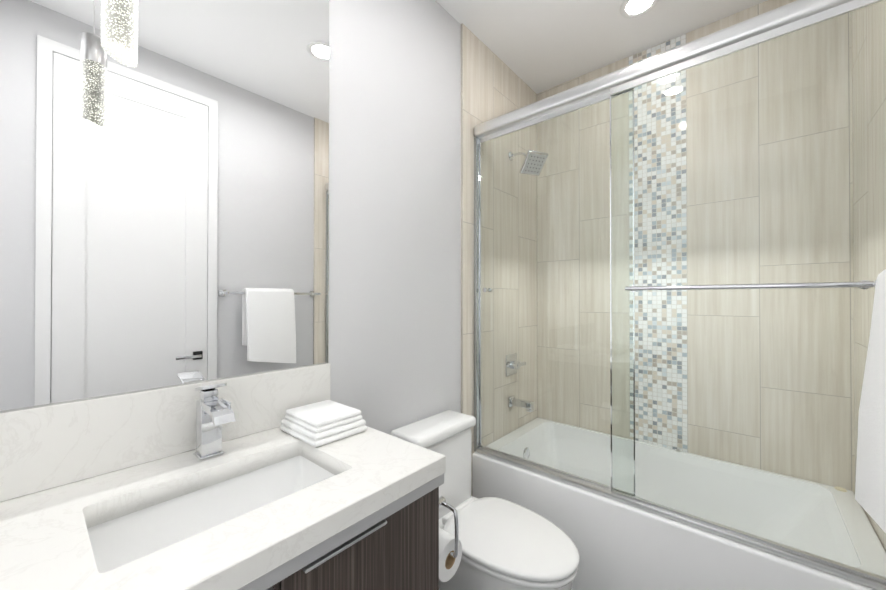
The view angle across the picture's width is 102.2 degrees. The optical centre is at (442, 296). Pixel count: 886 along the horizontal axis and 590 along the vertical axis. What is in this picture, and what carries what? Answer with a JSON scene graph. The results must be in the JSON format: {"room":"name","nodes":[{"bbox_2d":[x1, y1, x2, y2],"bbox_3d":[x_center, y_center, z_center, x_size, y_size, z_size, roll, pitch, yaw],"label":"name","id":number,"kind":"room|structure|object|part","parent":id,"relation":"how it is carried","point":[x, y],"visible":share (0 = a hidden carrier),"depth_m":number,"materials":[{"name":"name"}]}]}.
{"room":"bathroom","nodes":[
{"label":"bathroom","id":0,"kind":"room"},
{"bbox_2d":[0,0,460,434],"bbox_3d":[-0.240,-0.058,1.592,0.106,2.807,2.874,0,0,41],"label":"wall","id":1,"kind":"structure","parent":0,"point":[164,212],"depth_m":1.07,"materials":[{"name":"grey paint"}]},
{"bbox_2d":[461,23,536,495],"bbox_3d":[0.387,-0.054,2.236,0.012,2.807,0.880,0,0,41],"label":"wall tile","id":2,"kind":"structure","parent":1,"relation":"attached to","point":[493,85],"depth_m":2.16,"materials":[{"name":"beige tile"}]},
{"bbox_2d":[506,353,525,375],"bbox_3d":[0.463,0.430,2.267,0.058,0.130,0.160,0,0,41],"label":"shower valve","id":3,"kind":"object","parent":2,"relation":"attached to","point":[512,366],"depth_m":2.25,"materials":[{"name":"silver metal"}]},
{"bbox_2d":[509,395,533,411],"bbox_3d":[0.488,0.665,2.224,0.150,0.068,0.064,0,0,41],"label":"tub spout","id":4,"kind":"object","parent":2,"relation":"attached to","point":[513,400],"depth_m":2.20,"materials":[{"name":"silver metal"}]},
{"bbox_2d":[508,150,548,175],"bbox_3d":[0.522,-0.841,2.205,0.238,0.171,0.172,0,0,41],"label":"shower head","id":5,"kind":"object","parent":2,"relation":"attached to","point":[529,160],"depth_m":2.17},
{"bbox_2d":[435,0,766,93],"bbox_3d":[0.372,-1.514,1.072,1.724,0.100,2.874,0,0,41],"label":"ceiling","id":6,"kind":"structure","parent":0,"point":[537,46],"depth_m":1.95,"materials":[{"name":"white paint"}]},
{"bbox_2d":[101,0,137,66],"bbox_3d":[-0.642,-0.969,0.713,0.110,0.994,0.110,0,0,41],"label":"pendant light","id":7,"kind":"object","parent":6,"relation":"hanging from","point":[119,31],"visible":1,"depth_m":0.70,"materials":[{"name":"clear glass"}]},
{"bbox_2d":[619,0,658,18],"bbox_3d":[0.977,-1.456,1.782,0.176,0.008,0.176,0,0,41],"label":"recessed light","id":8,"kind":"object","parent":6,"relation":"in","point":[624,13],"depth_m":1.80,"materials":[{"name":"white paint"}]},
{"bbox_3d":[0.977,-1.457,1.782,0.116,0.001,0.116,0,0,41],"label":"led recessed ceiling light","id":9,"kind":"part","parent":8,"relation":"part of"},
{"bbox_3d":[0.372,1.393,1.054,1.724,0.100,2.875,0,0,41],"label":"floor","id":10,"kind":"structure","parent":0,"visible":0},
{"bbox_2d":[0,363,445,589],"bbox_3d":[-0.534,0.783,0.743,0.561,1.116,1.009,0,0,41],"label":"bathroom vanity","id":11,"kind":"object","parent":10,"relation":"on","point":[224,484],"visible":0.98,"depth_m":0.80,"materials":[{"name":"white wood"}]},
{"bbox_2d":[0,363,330,501],"bbox_3d":[-0.741,0.328,0.922,0.018,0.180,1.003,0,0,41],"label":"backsplash","id":12,"kind":"structure","parent":11,"relation":"on","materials":[{"name":"white stone"}]},
{"bbox_2d":[87,456,334,572],"bbox_3d":[-0.467,0.547,0.791,0.306,0.168,0.492,0,0,41],"label":"sink","id":13,"kind":"object","parent":11,"relation":"in","point":[120,538],"depth_m":0.85,"materials":[{"name":"white ceramic"}]},
{"bbox_2d":[194,383,235,460],"bbox_3d":[-0.587,0.322,0.920,0.150,0.192,0.056,0,0,41],"label":"faucet","id":14,"kind":"object","parent":11,"relation":"on","point":[212,412],"depth_m":0.93,"materials":[{"name":"silver metal"}]},
{"bbox_2d":[280,400,366,446],"bbox_3d":[-0.374,0.387,1.121,0.215,0.065,0.180,0,0,41],"label":"folded towels","id":15,"kind":"object","parent":11,"relation":"on","point":[318,424],"visible":1,"depth_m":1.07,"materials":[{"name":"white fabric"}]},
{"bbox_2d":[439,496,461,581],"bbox_3d":[-0.015,0.689,1.040,0.143,0.227,0.122,0,0,41],"label":"toilet paper holder","id":16,"kind":"object","parent":11,"relation":"attached to","point":[450,550],"visible":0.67,"depth_m":1.01,"materials":[{"name":"white paper"}]},
{"bbox_2d":[390,410,579,589],"bbox_3d":[0.170,0.953,1.420,0.720,0.783,0.394,0,0,41],"label":"toilet","id":17,"kind":"object","parent":10,"relation":"on","point":[507,545],"visible":0.69,"depth_m":1.36,"materials":[{"name":"white ceramic"}]},
{"bbox_3d":[-0.034,0.587,1.599,0.180,0.048,0.394,0,0,41],"label":"tank lid","id":18,"kind":"part","parent":17,"relation":"part of","materials":[{"name":"white ceramic"}]},
{"bbox_3d":[-0.035,0.781,1.599,0.156,0.340,0.370,0,0,41],"label":"tank","id":19,"kind":"part","parent":17,"relation":"part of","materials":[{"name":"white ceramic"}]},
{"bbox_3d":[0.259,0.900,1.343,0.485,0.021,0.380,0,0,41],"label":"lid","id":20,"kind":"part","parent":17,"relation":"part of","materials":[{"name":"white ceramic"}]},
{"bbox_3d":[0.260,0.923,1.343,0.480,0.020,0.376,0,0,41],"label":"seat","id":21,"kind":"part","parent":17,"relation":"part of","materials":[{"name":"white ceramic"}]},
{"bbox_2d":[472,418,885,589],"bbox_3d":[0.979,1.096,1.758,1.498,0.502,0.790,0,0,41],"label":"bathtub","id":22,"kind":"object","parent":10,"relation":"on","point":[621,545],"visible":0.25,"depth_m":1.58,"materials":[{"name":"white ceramic"}]},
{"bbox_2d":[474,0,885,589],"bbox_3d":[0.743,-0.051,1.492,1.498,1.797,0.108,0,0,41],"label":"shower door frame","id":23,"kind":"object","parent":22,"relation":"on","point":[793,17],"visible":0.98,"depth_m":1.38,"materials":[{"name":"silver metal"}]},
{"label":"glass","id":24,"kind":"part","parent":23,"relation":"part of","materials":[{"name":"clear glass"}]},
{"bbox_3d":[0.499,-0.030,1.732,0.775,1.713,0.064,0,0,41],"label":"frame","id":25,"kind":"part","parent":23,"relation":"part of","materials":[{"name":"clear glass"}]},
{"bbox_3d":[0.987,-0.033,1.248,0.771,1.713,0.058,0,0,41],"label":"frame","id":26,"kind":"part","parent":23,"relation":"part of","materials":[{"name":"clear glass"}]},
{"label":"glass","id":27,"kind":"part","parent":23,"relation":"part of","materials":[{"name":"clear glass"}]},
{"bbox_3d":[1.280,-0.054,2.112,1.524,2.807,0.100,0,0,41],"label":"wall","id":28,"kind":"structure","parent":0,"visible":0},
{"bbox_2d":[537,57,629,438],"bbox_3d":[0.903,-0.053,2.364,0.601,2.807,0.012,0,0,41],"label":"wall tile","id":29,"kind":"structure","parent":28,"relation":"attached to","point":[587,203],"depth_m":2.34,"materials":[{"name":"beige tile"}]},
{"bbox_2d":[629,34,687,451],"bbox_3d":[1.240,-0.055,2.072,0.290,2.807,0.013,0,0,41],"label":"wall tile","id":30,"kind":"structure","parent":28,"relation":"attached to","point":[643,373],"depth_m":2.06,"materials":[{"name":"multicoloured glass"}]},
{"bbox_2d":[686,0,854,492],"bbox_3d":[1.580,-0.056,1.778,0.609,2.807,0.012,0,0,41],"label":"wall tile","id":31,"kind":"structure","parent":28,"relation":"attached to","point":[844,432],"depth_m":1.74,"materials":[{"name":"beige tile"}]},
{"bbox_3d":[0.986,-0.064,0.532,0.100,2.807,2.875,0,0,41],"label":"wall","id":32,"kind":"structure","parent":0,"visible":0},
{"bbox_2d":[851,0,885,550],"bbox_3d":[1.531,-0.060,1.247,0.012,2.807,0.880,0,0,41],"label":"wall tile","id":33,"kind":"structure","parent":32,"relation":"attached to","point":[871,164],"depth_m":1.38,"materials":[{"name":"beige tile"}]},
{"bbox_2d":[855,269,885,532],"bbox_3d":[0.963,0.201,0.709,0.168,0.546,0.689,0,0,41],"label":"towel","id":34,"kind":"object","parent":32,"relation":"attached to","point":[870,491],"visible":1,"depth_m":0.75,"materials":[{"name":"white fabric"}]}
]}

